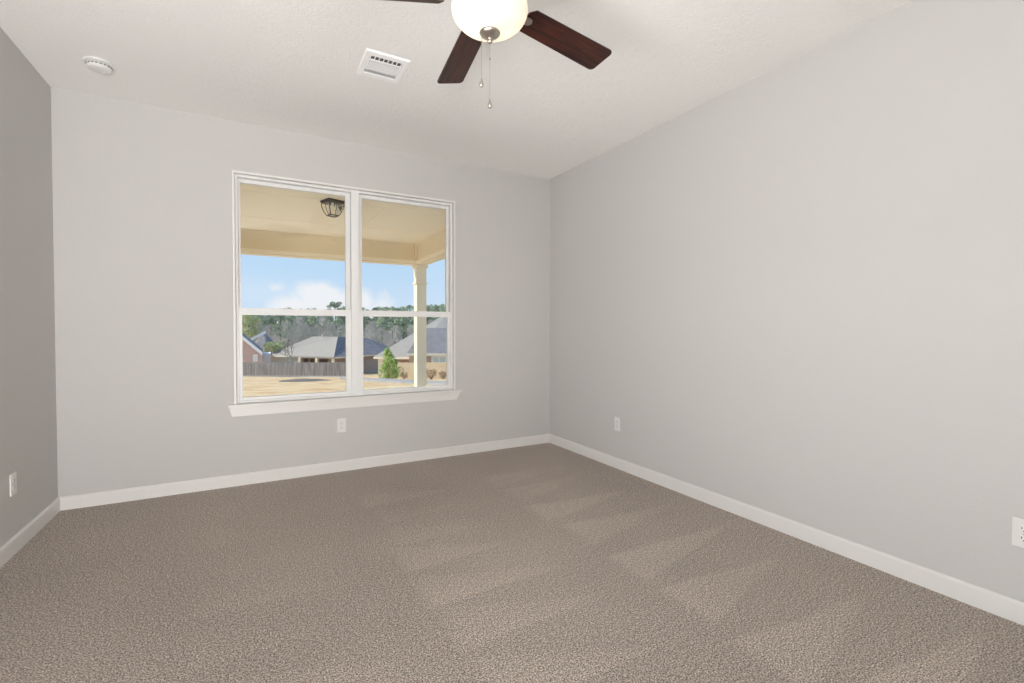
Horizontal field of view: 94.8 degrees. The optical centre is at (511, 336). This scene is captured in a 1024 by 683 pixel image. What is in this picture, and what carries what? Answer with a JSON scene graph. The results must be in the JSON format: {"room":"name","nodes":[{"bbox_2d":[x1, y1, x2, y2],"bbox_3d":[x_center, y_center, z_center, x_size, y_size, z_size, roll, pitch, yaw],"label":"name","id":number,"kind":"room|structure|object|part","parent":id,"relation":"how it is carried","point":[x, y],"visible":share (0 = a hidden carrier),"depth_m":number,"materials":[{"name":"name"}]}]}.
{"room":"empty bedroom","nodes":[
{"label":"empty bedroom","id":0,"kind":"room"},
{"bbox_2d":[0,27,57,547],"bbox_3d":[-1.796,-0.189,0.786,0.150,2.940,5.100,-1,1,-29],"label":"wall","id":1,"kind":"structure","parent":0,"point":[28,416],"depth_m":2.66,"materials":[{"name":"grey paint"}]},
{"bbox_2d":[9,472,16,496],"bbox_3d":[-2.643,0.779,2.497,0.009,0.115,0.070,-1,1,-29],"label":"electrical outlet","id":2,"kind":"object","parent":1,"relation":"attached to","point":[12,477],"visible":1,"depth_m":2.49,"materials":[{"name":"white plastic"}]},
{"bbox_2d":[0,497,59,567],"bbox_3d":[-1.763,1.134,0.917,0.014,0.088,4.950,-1,1,-29],"label":"baseboard","id":3,"kind":"structure","parent":1,"relation":"attached to","point":[11,547],"depth_m":2.63,"materials":[{"name":"white paint"}]},
{"bbox_2d":[51,87,549,496],"bbox_3d":[-1.321,-0.253,4.049,4.143,2.940,0.150,-1,1,-29],"label":"wall","id":4,"kind":"structure","parent":0,"point":[143,239],"depth_m":3.44,"materials":[{"name":"grey paint"}]},
{"bbox_2d":[59,434,548,510],"bbox_3d":[-1.283,1.075,4.003,3.843,0.088,0.014,-1,1,-29],"label":"baseboard","id":5,"kind":"structure","parent":4,"relation":"attached to","point":[181,487],"depth_m":3.69,"materials":[{"name":"white paint"}]},
{"bbox_2d":[337,418,345,432],"bbox_3d":[-1.420,0.736,3.923,0.070,0.115,0.009,-1,1,-29],"label":"electrical outlet","id":6,"kind":"object","parent":4,"relation":"attached to","point":[341,423],"visible":1,"depth_m":3.92,"materials":[{"name":"white plastic"}]},
{"bbox_2d":[228,170,461,416],"bbox_3d":[-1.326,-0.332,4.010,1.878,1.847,0.170,-1,1,-29],"label":"window","id":7,"kind":"structure","parent":4,"relation":"in","point":[354,395],"depth_m":3.99,"materials":[{"name":"white paint"}]},
{"bbox_3d":[-1.750,-0.697,3.830,0.825,1.044,0.030,-1,1,-29],"label":"sash","id":8,"kind":"part","parent":7,"relation":"part of","materials":[{"name":"clear glass"}]},
{"bbox_3d":[-1.734,0.130,3.816,0.825,0.710,0.030,-1,1,-29],"label":"sash","id":9,"kind":"part","parent":7,"relation":"part of","materials":[{"name":"white plastic"}]},
{"bbox_3d":[-1.308,0.509,3.991,1.878,0.018,0.090,-1,1,-29],"label":"sill","id":10,"kind":"part","parent":7,"relation":"part of","materials":[{"name":"white paint"}]},
{"bbox_3d":[-0.969,-0.704,4.263,0.825,1.044,0.030,-1,1,-29],"label":"sash","id":11,"kind":"part","parent":7,"relation":"part of","materials":[{"name":"white plastic"}]},
{"bbox_3d":[-0.953,0.122,4.248,0.825,0.710,0.030,-1,1,-29],"label":"sash","id":12,"kind":"part","parent":7,"relation":"part of","materials":[{"name":"white plastic"}]},
{"bbox_2d":[240,183,444,243],"bbox_3d":[-3.962,-1.746,5.185,7.660,0.204,4.450,-1,1,-29],"label":"ceiling","id":13,"kind":"structure","parent":0,"point":[263,208],"depth_m":6.59,"materials":[{"name":"beige paint"}]},
{"bbox_2d":[240,229,417,265],"bbox_3d":[-5.071,-1.498,6.992,7.465,0.375,0.265,-1,1,-29],"label":"beam","id":14,"kind":"structure","parent":13,"relation":"attached to","point":[253,242],"depth_m":7.89,"materials":[{"name":"beige paint"}]},
{"bbox_2d":[320,198,344,217],"bbox_3d":[-2.184,-1.564,5.739,0.216,0.185,0.216,1,1,41],"label":"lantern","id":15,"kind":"object","parent":13,"relation":"attached to","point":[328,201],"visible":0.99,"depth_m":5.72,"materials":[{"name":"brown metal"}]},
{"bbox_3d":[-2.184,-1.640,5.737,0.216,0.034,0.216,1,1,41],"label":"plate","id":16,"kind":"part","parent":15,"relation":"part of","materials":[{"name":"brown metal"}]},
{"bbox_3d":[-2.184,-1.553,5.739,0.180,0.140,0.180,1,1,41],"label":"glass panel","id":17,"kind":"part","parent":15,"relation":"part of","materials":[{"name":"glass"}]},
{"bbox_2d":[415,230,444,264],"bbox_3d":[-0.708,-1.492,6.992,0.250,0.375,4.450,-1,1,-29],"label":"beam","id":18,"kind":"structure","parent":13,"relation":"attached to","point":[431,250],"depth_m":8.01,"materials":[{"name":"beige paint"}]},
{"bbox_2d":[0,0,910,178],"bbox_3d":[-0.084,-1.627,1.790,3.843,0.100,4.950,-1,1,-29],"label":"ceiling","id":19,"kind":"structure","parent":0,"point":[288,65],"depth_m":2.72,"materials":[{"name":"white paint"}]},
{"bbox_2d":[82,56,115,74],"bbox_3d":[-2.409,-1.575,2.748,0.148,0.048,0.148,-1,1,-29],"label":"smoke detector","id":20,"kind":"object","parent":19,"relation":"attached to","point":[96,64],"visible":1,"depth_m":2.72,"materials":[{"name":"white plastic"}]},
{"bbox_2d":[356,48,409,83],"bbox_3d":[-0.763,-1.591,2.782,0.248,0.012,0.284,-1,1,-29],"label":"ceiling vent","id":21,"kind":"object","parent":19,"relation":"in","point":[374,64],"visible":1,"depth_m":2.77,"materials":[{"name":"white metal"}]},
{"bbox_2d":[387,0,611,108],"bbox_3d":[-0.085,-1.231,1.843,1.282,0.693,1.263,-1,1,-29],"label":"ceiling fan","id":22,"kind":"object","parent":19,"relation":"hanging from","point":[479,21],"visible":1,"depth_m":1.95,"materials":[{"name":"brown wood"}]},
{"bbox_3d":[-0.500,-1.295,1.764,0.484,0.006,0.137,0,13,-6],"label":"blade","id":23,"kind":"part","parent":22,"relation":"part of","materials":[{"name":"brown wood"}]},
{"bbox_3d":[-0.235,-1.303,2.199,0.137,0.006,0.484,-13,6,-20],"label":"blade","id":24,"kind":"part","parent":22,"relation":"part of","materials":[{"name":"brown wood"}]},
{"bbox_3d":[-0.118,-1.075,1.817,0.003,0.179,0.003,-1,1,-29],"label":"pull chain","id":25,"kind":"part","parent":22,"relation":"part of","materials":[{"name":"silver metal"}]},
{"bbox_3d":[-0.085,-1.217,1.812,0.294,0.096,0.294,-1,1,-29],"label":"lamp shade","id":26,"kind":"part","parent":22,"relation":"part of","materials":[{"name":"white glass"}]},
{"bbox_3d":[0.238,-1.300,2.073,0.484,0.006,0.137,-1,-10,-39],"label":"blade","id":27,"kind":"part","parent":22,"relation":"part of","materials":[{"name":"brown wood"}]},
{"bbox_2d":[0,443,1023,682],"bbox_3d":[-0.088,1.212,1.846,3.843,0.100,4.950,-1,1,-29],"label":"floor","id":28,"kind":"structure","parent":0,"point":[544,562],"depth_m":2.10,"materials":[{"name":"brown carpet"}]},
{"bbox_2d":[550,0,1023,602],"bbox_3d":[1.698,-0.223,2.719,0.150,2.940,5.100,-1,1,-29],"label":"wall","id":29,"kind":"structure","parent":0,"point":[796,294],"depth_m":2.52,"materials":[{"name":"grey paint"}]},
{"bbox_2d":[614,417,620,430],"bbox_3d":[0.898,0.742,4.016,0.009,0.115,0.070,-1,1,-29],"label":"electrical outlet","id":30,"kind":"object","parent":29,"relation":"attached to","point":[617,420],"visible":1,"depth_m":4.01,"materials":[{"name":"white plastic"}]},
{"bbox_2d":[549,434,1023,625],"bbox_3d":[1.588,1.103,2.771,0.014,0.088,4.950,-1,1,-29],"label":"baseboard","id":31,"kind":"structure","parent":29,"relation":"attached to","point":[1000,605],"depth_m":2.50,"materials":[{"name":"white paint"}]},
{"bbox_2d":[1012,517,1023,547],"bbox_3d":[2.069,0.796,1.902,0.009,0.115,0.070,-1,1,-29],"label":"electrical outlet","id":32,"kind":"object","parent":29,"relation":"attached to","point":[1017,524],"visible":1,"depth_m":1.92,"materials":[{"name":"white plastic"}]},
{"bbox_2d":[1018,535,1023,541],"bbox_3d":[2.066,0.816,1.901,0.002,0.025,0.034,-1,1,-29],"label":"receptacle","id":33,"kind":"object","parent":32,"relation":"attached to","point":[1020,537],"depth_m":1.91,"materials":[{"name":"grey plastic"}]},
{"bbox_2d":[1018,525,1023,531],"bbox_3d":[2.066,0.777,1.900,0.002,0.025,0.034,-1,1,-29],"label":"receptacle","id":34,"kind":"object","parent":32,"relation":"attached to","point":[1020,527],"depth_m":1.91,"materials":[{"name":"grey plastic"}]},
{"bbox_3d":[-4.164,1.319,5.850,7.900,0.240,5.700,-1,1,-29],"label":"floor","id":35,"kind":"structure","parent":0,"visible":0},
{"bbox_2d":[412,265,427,386],"bbox_3d":[-1.731,-0.102,8.881,0.236,2.490,0.230,-1,1,-29],"label":"porch column","id":36,"kind":"structure","parent":35,"relation":"on","point":[420,330],"depth_m":8.80,"materials":[{"name":"beige paint"}]},
{"label":"outside","id":37,"kind":"structure","parent":0,"visible":0},
{"bbox_2d":[269,327,401,345],"bbox_3d":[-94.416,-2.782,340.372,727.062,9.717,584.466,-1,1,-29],"label":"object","id":38,"kind":"structure","parent":37,"point":[278,338],"depth_m":220.11,"materials":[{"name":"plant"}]},
{"bbox_2d":[242,315,261,338],"bbox_3d":[-60.202,0.575,108.119,5.031,12.515,6.041,-1,1,-29],"label":"broadleaf tree","id":39,"kind":"object","parent":38,"relation":"on","point":[250,332],"visible":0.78,"depth_m":107.10,"materials":[{"name":"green plant"}]},
{"bbox_2d":[254,315,269,334],"bbox_3d":[-90.510,-2.995,169.342,6.668,14.423,5.904,0,1,-18],"label":"pine tree","id":40,"kind":"object","parent":38,"relation":"on","point":[256,316],"visible":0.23,"depth_m":167.92,"materials":[{"name":"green plant"}]},
{"bbox_2d":[259,317,269,333],"bbox_3d":[-78.925,-0.325,149.238,4.162,11.900,4.789,-1,2,-43],"label":"pine tree","id":41,"kind":"object","parent":38,"relation":"on","point":[263,323],"visible":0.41,"depth_m":148.62,"materials":[{"name":"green plant"}]},
{"bbox_2d":[261,325,277,340],"bbox_3d":[-58.393,1.763,112.715,4.939,9.965,4.912,1,1,24],"label":"bare tree","id":42,"kind":"object","parent":38,"relation":"on","point":[265,325],"visible":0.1,"depth_m":112.53,"materials":[{"name":"grey plant"}]},
{"bbox_2d":[265,329,275,342],"bbox_3d":[-52.953,2.417,101.751,4.645,8.485,4.333,1,1,30],"label":"bare tree","id":43,"kind":"object","parent":38,"relation":"on","point":[267,329],"visible":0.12,"depth_m":101.74,"materials":[{"name":"grey plant"}]},
{"bbox_2d":[265,315,276,336],"bbox_3d":[-96.537,-4.214,187.490,5.989,13.946,5.738,0,1,-1],"label":"pine tree","id":44,"kind":"object","parent":38,"relation":"on","point":[269,317],"visible":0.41,"depth_m":187.10,"materials":[{"name":"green plant"}]},
{"bbox_2d":[272,308,286,338],"bbox_3d":[-81.704,-2.887,166.853,6.761,14.625,5.987,0,1,5],"label":"pine tree","id":45,"kind":"object","parent":38,"relation":"on","point":[280,317],"visible":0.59,"depth_m":166.17,"materials":[{"name":"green plant"}]},
{"bbox_2d":[276,321,295,345],"bbox_3d":[-57.161,1.026,119.247,5.475,11.046,5.445,0,1,-12],"label":"bare tree","id":46,"kind":"object","parent":38,"relation":"on","point":[286,322],"visible":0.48,"depth_m":119.13,"materials":[{"name":"grey plant"}]},
{"bbox_2d":[282,307,294,340],"bbox_3d":[-89.206,-4.561,187.891,6.016,14.621,6.279,1,1,40],"label":"pine tree","id":47,"kind":"object","parent":38,"relation":"on","point":[287,307],"visible":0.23,"depth_m":187.99,"materials":[{"name":"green plant"}]},
{"bbox_3d":[-89.204,-6.546,187.852,6.016,10.650,6.279,1,1,40],"label":"crown","id":48,"kind":"part","parent":47,"relation":"part of","materials":[{"name":"green plant"}]},
{"bbox_2d":[282,316,295,342],"bbox_3d":[-70.474,-0.544,149.857,4.975,12.362,4.323,-1,1,-29],"label":"pine tree","id":49,"kind":"object","parent":38,"relation":"on","point":[287,318],"visible":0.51,"depth_m":149.04,"materials":[{"name":"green plant"}]},
{"bbox_2d":[289,331,304,344],"bbox_3d":[-49.954,2.510,110.139,4.387,8.590,4.703,0,1,-1],"label":"bare tree","id":50,"kind":"object","parent":38,"relation":"on","point":[296,331],"visible":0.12,"depth_m":109.66,"materials":[{"name":"grey plant"}]},
{"bbox_2d":[291,334,302,343],"bbox_3d":[-45.498,2.898,101.188,4.093,7.477,3.818,0,1,2],"label":"bare tree","id":51,"kind":"object","parent":38,"relation":"on","point":[296,338],"visible":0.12,"depth_m":100.75,"materials":[{"name":"grey plant"}]},
{"bbox_2d":[289,317,309,342],"bbox_3d":[-61.926,-0.112,137.258,6.162,12.140,5.740,-1,1,-27],"label":"bare tree","id":52,"kind":"object","parent":38,"relation":"on","point":[296,317],"visible":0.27,"depth_m":137.05,"materials":[{"name":"grey plant"}]},
{"bbox_2d":[293,316,308,337],"bbox_3d":[-74.167,-2.467,165.612,5.736,13.939,5.986,1,1,31],"label":"pine tree","id":53,"kind":"object","parent":38,"relation":"on","point":[300,316],"visible":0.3,"depth_m":165.00,"materials":[{"name":"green plant"}]},
{"bbox_2d":[299,323,312,338],"bbox_3d":[-55.851,1.177,127.733,5.140,10.127,4.788,0,1,6],"label":"bare tree","id":54,"kind":"object","parent":38,"relation":"on","point":[306,324],"visible":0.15,"depth_m":127.39,"materials":[{"name":"grey plant"}]},
{"bbox_2d":[305,324,319,338],"bbox_3d":[-50.911,1.572,119.834,5.408,9.878,5.044,-1,1,-31],"label":"bare tree","id":55,"kind":"object","parent":38,"relation":"on","point":[314,329],"visible":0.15,"depth_m":119.74,"materials":[{"name":"grey plant"}]},
{"bbox_2d":[306,316,319,336],"bbox_3d":[-63.061,-0.921,149.716,5.397,13.183,6.095,0,1,14],"label":"pine tree","id":56,"kind":"object","parent":38,"relation":"on","point":[312,319],"visible":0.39,"depth_m":149.46,"materials":[{"name":"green plant"}]},
{"bbox_2d":[316,316,327,335],"bbox_3d":[-66.433,-2.548,165.454,5.673,14.098,4.930,1,1,39],"label":"pine tree","id":57,"kind":"object","parent":38,"relation":"on","point":[318,317],"visible":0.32,"depth_m":164.67,"materials":[{"name":"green plant"}]},
{"bbox_2d":[312,316,332,335],"bbox_3d":[-54.244,-0.180,135.347,5.883,12.444,6.316,1,1,36],"label":"bare tree","id":58,"kind":"object","parent":38,"relation":"on","point":[324,317],"visible":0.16,"depth_m":134.86,"materials":[{"name":"grey plant"}]},
{"bbox_2d":[319,316,332,331],"bbox_3d":[-73.596,-4.081,187.140,5.942,13.836,5.693,0,1,-5],"label":"pine tree","id":59,"kind":"object","parent":38,"relation":"on","point":[328,317],"visible":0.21,"depth_m":186.92,"materials":[{"name":"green plant"}]},
{"bbox_2d":[323,322,338,336],"bbox_3d":[-49.263,0.967,129.071,5.367,10.509,5.754,0,1,19],"label":"bare tree","id":60,"kind":"object","parent":38,"relation":"on","point":[330,323],"visible":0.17,"depth_m":128.34,"materials":[{"name":"grey plant"}]},
{"bbox_2d":[326,301,341,321],"bbox_3d":[-56.543,-2.802,149.859,4.764,17.003,4.899,-1,1,-29],"label":"umbrella pine","id":61,"kind":"object","parent":38,"relation":"on","point":[331,304],"visible":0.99,"depth_m":149.12,"materials":[{"name":"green plant"}]},
{"bbox_3d":[-56.533,-10.212,149.714,4.764,2.179,4.899,-1,1,-29],"label":"crown","id":62,"kind":"part","parent":61,"relation":"part of","materials":[{"name":"green plant"}]},
{"bbox_2d":[331,316,342,336],"bbox_3d":[-54.406,-0.702,148.067,5.389,12.866,5.097,0,1,12],"label":"pine tree","id":63,"kind":"object","parent":38,"relation":"on","point":[337,319],"visible":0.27,"depth_m":147.29,"materials":[{"name":"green plant"}]},
{"bbox_2d":[334,323,344,336],"bbox_3d":[-43.977,1.504,120.575,5.470,9.992,5.103,0,1,0],"label":"bare tree","id":64,"kind":"object","parent":38,"relation":"on","point":[340,327],"visible":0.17,"depth_m":120.23,"materials":[{"name":"grey plant"}]},
{"bbox_2d":[336,307,344,335],"bbox_3d":[-60.973,-3.137,166.934,5.266,15.056,6.059,1,2,43],"label":"pine tree","id":65,"kind":"object","parent":38,"relation":"on","point":[342,322],"visible":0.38,"depth_m":167.23,"materials":[{"name":"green plant"}]},
{"bbox_2d":[363,325,378,340],"bbox_3d":[-36.024,1.592,119.539,5.065,9.919,5.430,0,1,-4],"label":"bare tree","id":66,"kind":"object","parent":38,"relation":"on","point":[368,328],"visible":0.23,"depth_m":119.23,"materials":[{"name":"grey plant"}]},
{"bbox_2d":[365,320,383,342],"bbox_3d":[-39.885,0.467,135.965,6.064,11.077,5.657,0,1,-5],"label":"bare tree","id":67,"kind":"object","parent":38,"relation":"on","point":[370,322],"visible":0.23,"depth_m":135.49,"materials":[{"name":"grey plant"}]},
{"bbox_2d":[372,307,377,337],"bbox_3d":[-58.883,-5.907,206.347,5.092,14.561,5.859,-1,1,-30],"label":"pine tree","id":68,"kind":"object","parent":38,"relation":"on","point":[374,308],"visible":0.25,"depth_m":205.77,"materials":[{"name":"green plant"}]},
{"bbox_3d":[-59.062,-7.838,206.291,4.921,10.699,5.559,0,1,-21],"label":"crown","id":69,"kind":"part","parent":68,"relation":"part of","materials":[{"name":"green plant"}]},
{"bbox_2d":[372,327,389,345],"bbox_3d":[-31.135,2.075,112.382,4.780,9.418,4.453,-1,1,-42],"label":"bare tree","id":70,"kind":"object","parent":38,"relation":"on","point":[381,328],"visible":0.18,"depth_m":112.19,"materials":[{"name":"grey plant"}]},
{"bbox_2d":[373,310,389,343],"bbox_3d":[-41.041,-1.322,148.432,5.854,14.227,6.110,0,1,6],"label":"pine tree","id":71,"kind":"object","parent":38,"relation":"on","point":[380,321],"visible":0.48,"depth_m":147.59,"materials":[{"name":"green plant"}]},
{"bbox_2d":[375,307,390,343],"bbox_3d":[-45.844,-3.062,165.680,5.297,15.145,6.094,1,2,44],"label":"pine tree","id":72,"kind":"object","parent":38,"relation":"on","point":[379,309],"visible":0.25,"depth_m":166.17,"materials":[{"name":"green plant"}]},
{"bbox_2d":[382,332,394,346],"bbox_3d":[-26.842,2.751,102.002,3.719,7.866,3.992,0,1,13],"label":"bare tree","id":73,"kind":"object","parent":38,"relation":"on","point":[388,333],"visible":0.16,"depth_m":101.87,"materials":[{"name":"grey plant"}]},
{"bbox_2d":[386,306,397,332],"bbox_3d":[-52.886,-6.185,207.450,6.436,14.986,6.166,-1,2,-44],"label":"pine tree","id":74,"kind":"object","parent":38,"relation":"on","point":[391,308],"visible":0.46,"depth_m":207.05,"materials":[{"name":"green plant"}]},
{"bbox_2d":[388,325,402,345],"bbox_3d":[-30.164,1.582,121.882,4.956,9.765,4.617,0,1,-10],"label":"bare tree","id":75,"kind":"object","parent":38,"relation":"on","point":[397,327],"visible":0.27,"depth_m":121.69,"materials":[{"name":"grey plant"}]},
{"bbox_2d":[393,308,402,341],"bbox_3d":[-44.440,-4.409,185.690,5.159,14.753,5.937,0,1,2],"label":"pine tree","id":76,"kind":"object","parent":38,"relation":"on","point":[395,309],"visible":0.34,"depth_m":185.60,"materials":[{"name":"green plant"}]},
{"bbox_2d":[396,307,410,338],"bbox_3d":[-38.552,-3.167,167.473,6.055,15.284,6.402,0,1,-2],"label":"pine tree","id":77,"kind":"object","parent":38,"relation":"on","point":[401,324],"visible":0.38,"depth_m":166.53,"materials":[{"name":"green plant"}]},
{"bbox_2d":[400,310,412,336],"bbox_3d":[-33.004,-1.363,149.619,5.971,14.255,5.647,-1,1,-39],"label":"pine tree","id":78,"kind":"object","parent":38,"relation":"on","point":[404,329],"visible":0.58,"depth_m":148.66,"materials":[{"name":"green plant"}]},
{"bbox_2d":[405,326,413,337],"bbox_3d":[-23.746,1.859,112.849,5.005,9.862,4.663,0,1,9],"label":"bare tree","id":79,"kind":"object","parent":38,"relation":"on","point":[412,327],"visible":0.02,"depth_m":112.22,"materials":[{"name":"grey plant"}]},
{"bbox_2d":[406,305,413,325],"bbox_3d":[-45.484,-6.554,209.532,6.405,15.567,6.685,1,1,30],"label":"pine tree","id":80,"kind":"object","parent":38,"relation":"on","point":[408,306],"visible":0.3,"depth_m":208.62,"materials":[{"name":"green plant"}]},
{"bbox_2d":[426,310,433,324],"bbox_3d":[-26.370,-1.352,149.471,6.121,14.252,5.864,0,1,-16],"label":"pine tree","id":81,"kind":"object","parent":38,"relation":"on","point":[431,318],"visible":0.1,"depth_m":149.21,"materials":[{"name":"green plant"}]},
{"bbox_2d":[432,304,439,320],"bbox_3d":[-30.612,-4.858,184.894,6.422,15.960,5.582,1,1,26],"label":"pine tree","id":82,"kind":"object","parent":38,"relation":"on","point":[436,306],"visible":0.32,"depth_m":184.11,"materials":[{"name":"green plant"}]},
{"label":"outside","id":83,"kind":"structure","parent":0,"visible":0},
{"bbox_2d":[243,372,445,396],"bbox_3d":[-20.700,3.459,73.077,172.579,6.793,145.821,-1,1,-29],"label":"ground","id":84,"kind":"structure","parent":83,"point":[252,386],"depth_m":17.77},
{"bbox_2d":[242,333,270,362],"bbox_3d":[-40.620,2.839,71.729,6.969,7.009,15.773,-1,1,-29],"label":"brick house","id":85,"kind":"structure","parent":84,"relation":"on","point":[252,352],"depth_m":66.36,"materials":[{"name":"red brick"}]},
{"bbox_3d":[-38.151,1.004,65.872,6.391,3.105,0.120,0,1,0],"label":"gable trim","id":86,"kind":"part","parent":85,"relation":"part of","materials":[{"name":"white"}]},
{"bbox_2d":[250,331,273,361],"bbox_3d":[-44.964,2.731,85.717,5.748,7.639,15.419,-1,1,-29],"label":"house","id":87,"kind":"structure","parent":84,"relation":"on","point":[263,338],"depth_m":82.14,"materials":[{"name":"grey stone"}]},
{"bbox_3d":[-44.138,-0.125,81.663,0.073,1.767,3.797,0,1,14],"label":"gable trim","id":88,"kind":"part","parent":87,"relation":"part of","materials":[{"name":"white"}]},
{"bbox_2d":[263,340,286,352],"bbox_3d":[-39.505,3.408,78.544,3.817,5.870,3.753,-1,1,-29],"label":"round tree","id":89,"kind":"object","parent":84,"relation":"on","point":[273,347],"visible":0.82,"depth_m":77.75,"materials":[{"name":"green plant"}]},
{"bbox_2d":[279,342,295,361],"bbox_3d":[-30.467,2.915,64.001,1.720,5.095,3.537,0,1,-9],"label":"bare tree","id":90,"kind":"object","parent":84,"relation":"on","point":[291,346],"visible":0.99,"depth_m":63.89,"materials":[{"name":"grey plant"}]},
{"bbox_2d":[243,362,345,375],"bbox_3d":[-30.126,4.230,59.828,18.820,2.286,0.148,0,1,5],"label":"wooden fence","id":91,"kind":"object","parent":84,"relation":"on","point":[257,368],"visible":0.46,"depth_m":59.54,"materials":[{"name":"grey wood"}]},
{"bbox_2d":[246,376,345,376],"bbox_3d":[-25.348,4.459,52.782,26.249,1.668,5.650,1,1,23],"label":"strip","id":92,"kind":"object","parent":84,"relation":"on","point":[246,376],"visible":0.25,"depth_m":52.68,"materials":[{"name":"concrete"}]},
{"bbox_2d":[278,378,327,381],"bbox_3d":[-12.868,2.781,29.623,4.188,0.836,9.100,-1,1,-29],"label":"mound","id":93,"kind":"object","parent":84,"relation":"on","point":[303,379],"visible":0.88,"depth_m":27.74,"materials":[{"name":"grey soil"}]},
{"bbox_2d":[271,335,388,372],"bbox_3d":[-31.377,2.883,85.062,22.938,6.825,26.726,-1,1,-29],"label":"house","id":94,"kind":"structure","parent":84,"relation":"on","point":[321,349],"depth_m":76.75,"materials":[{"name":"beige"}]},
{"bbox_2d":[378,347,403,378],"bbox_3d":[-8.489,1.943,32.991,1.839,2.536,1.818,-1,1,-29],"label":"evergreen shrub","id":95,"kind":"object","parent":84,"relation":"on","point":[387,353],"visible":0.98,"depth_m":32.82,"materials":[{"name":"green plant"}]},
{"bbox_2d":[340,377,445,384],"bbox_3d":[-8.266,2.804,28.602,2.267,2.690,26.191,-1,1,-30],"label":"garden path","id":96,"kind":"structure","parent":84,"relation":"on","point":[380,380],"depth_m":23.32,"materials":[{"name":"concrete"}]},
{"bbox_2d":[400,372,407,378],"bbox_3d":[-8.278,2.962,36.044,0.657,0.607,0.607,1,1,26],"label":"dry shrub","id":97,"kind":"object","parent":84,"relation":"on","point":[406,374],"visible":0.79,"depth_m":35.99,"materials":[{"name":"brown plant"}]},
{"bbox_2d":[373,317,445,377],"bbox_3d":[-7.538,1.012,52.426,14.531,7.312,23.720,0,1,-6],"label":"brick house","id":98,"kind":"structure","parent":84,"relation":"on","point":[403,350],"depth_m":44.43,"materials":[{"name":"beige"}]},
{"bbox_2d":[397,361,445,378],"bbox_3d":[-6.153,2.751,36.792,6.158,1.811,0.141,0,1,14],"label":"fence","id":99,"kind":"object","parent":84,"relation":"on","point":[408,367],"visible":0.36,"depth_m":36.83,"materials":[{"name":"beige wood"}]},
{"bbox_2d":[427,368,436,378],"bbox_3d":[-5.931,2.741,34.599,0.930,0.859,0.860,0,1,-5],"label":"dry shrub","id":100,"kind":"object","parent":84,"relation":"on","point":[433,372],"visible":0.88,"depth_m":34.42,"materials":[{"name":"brown plant"}]},
{"bbox_2d":[438,370,445,378],"bbox_3d":[-5.249,2.891,35.678,0.708,0.708,0.766,0,1,11],"label":"dry shrub","id":101,"kind":"object","parent":84,"relation":"on","point":[444,372],"visible":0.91,"depth_m":35.54,"materials":[{"name":"brown plant"}]}
]}

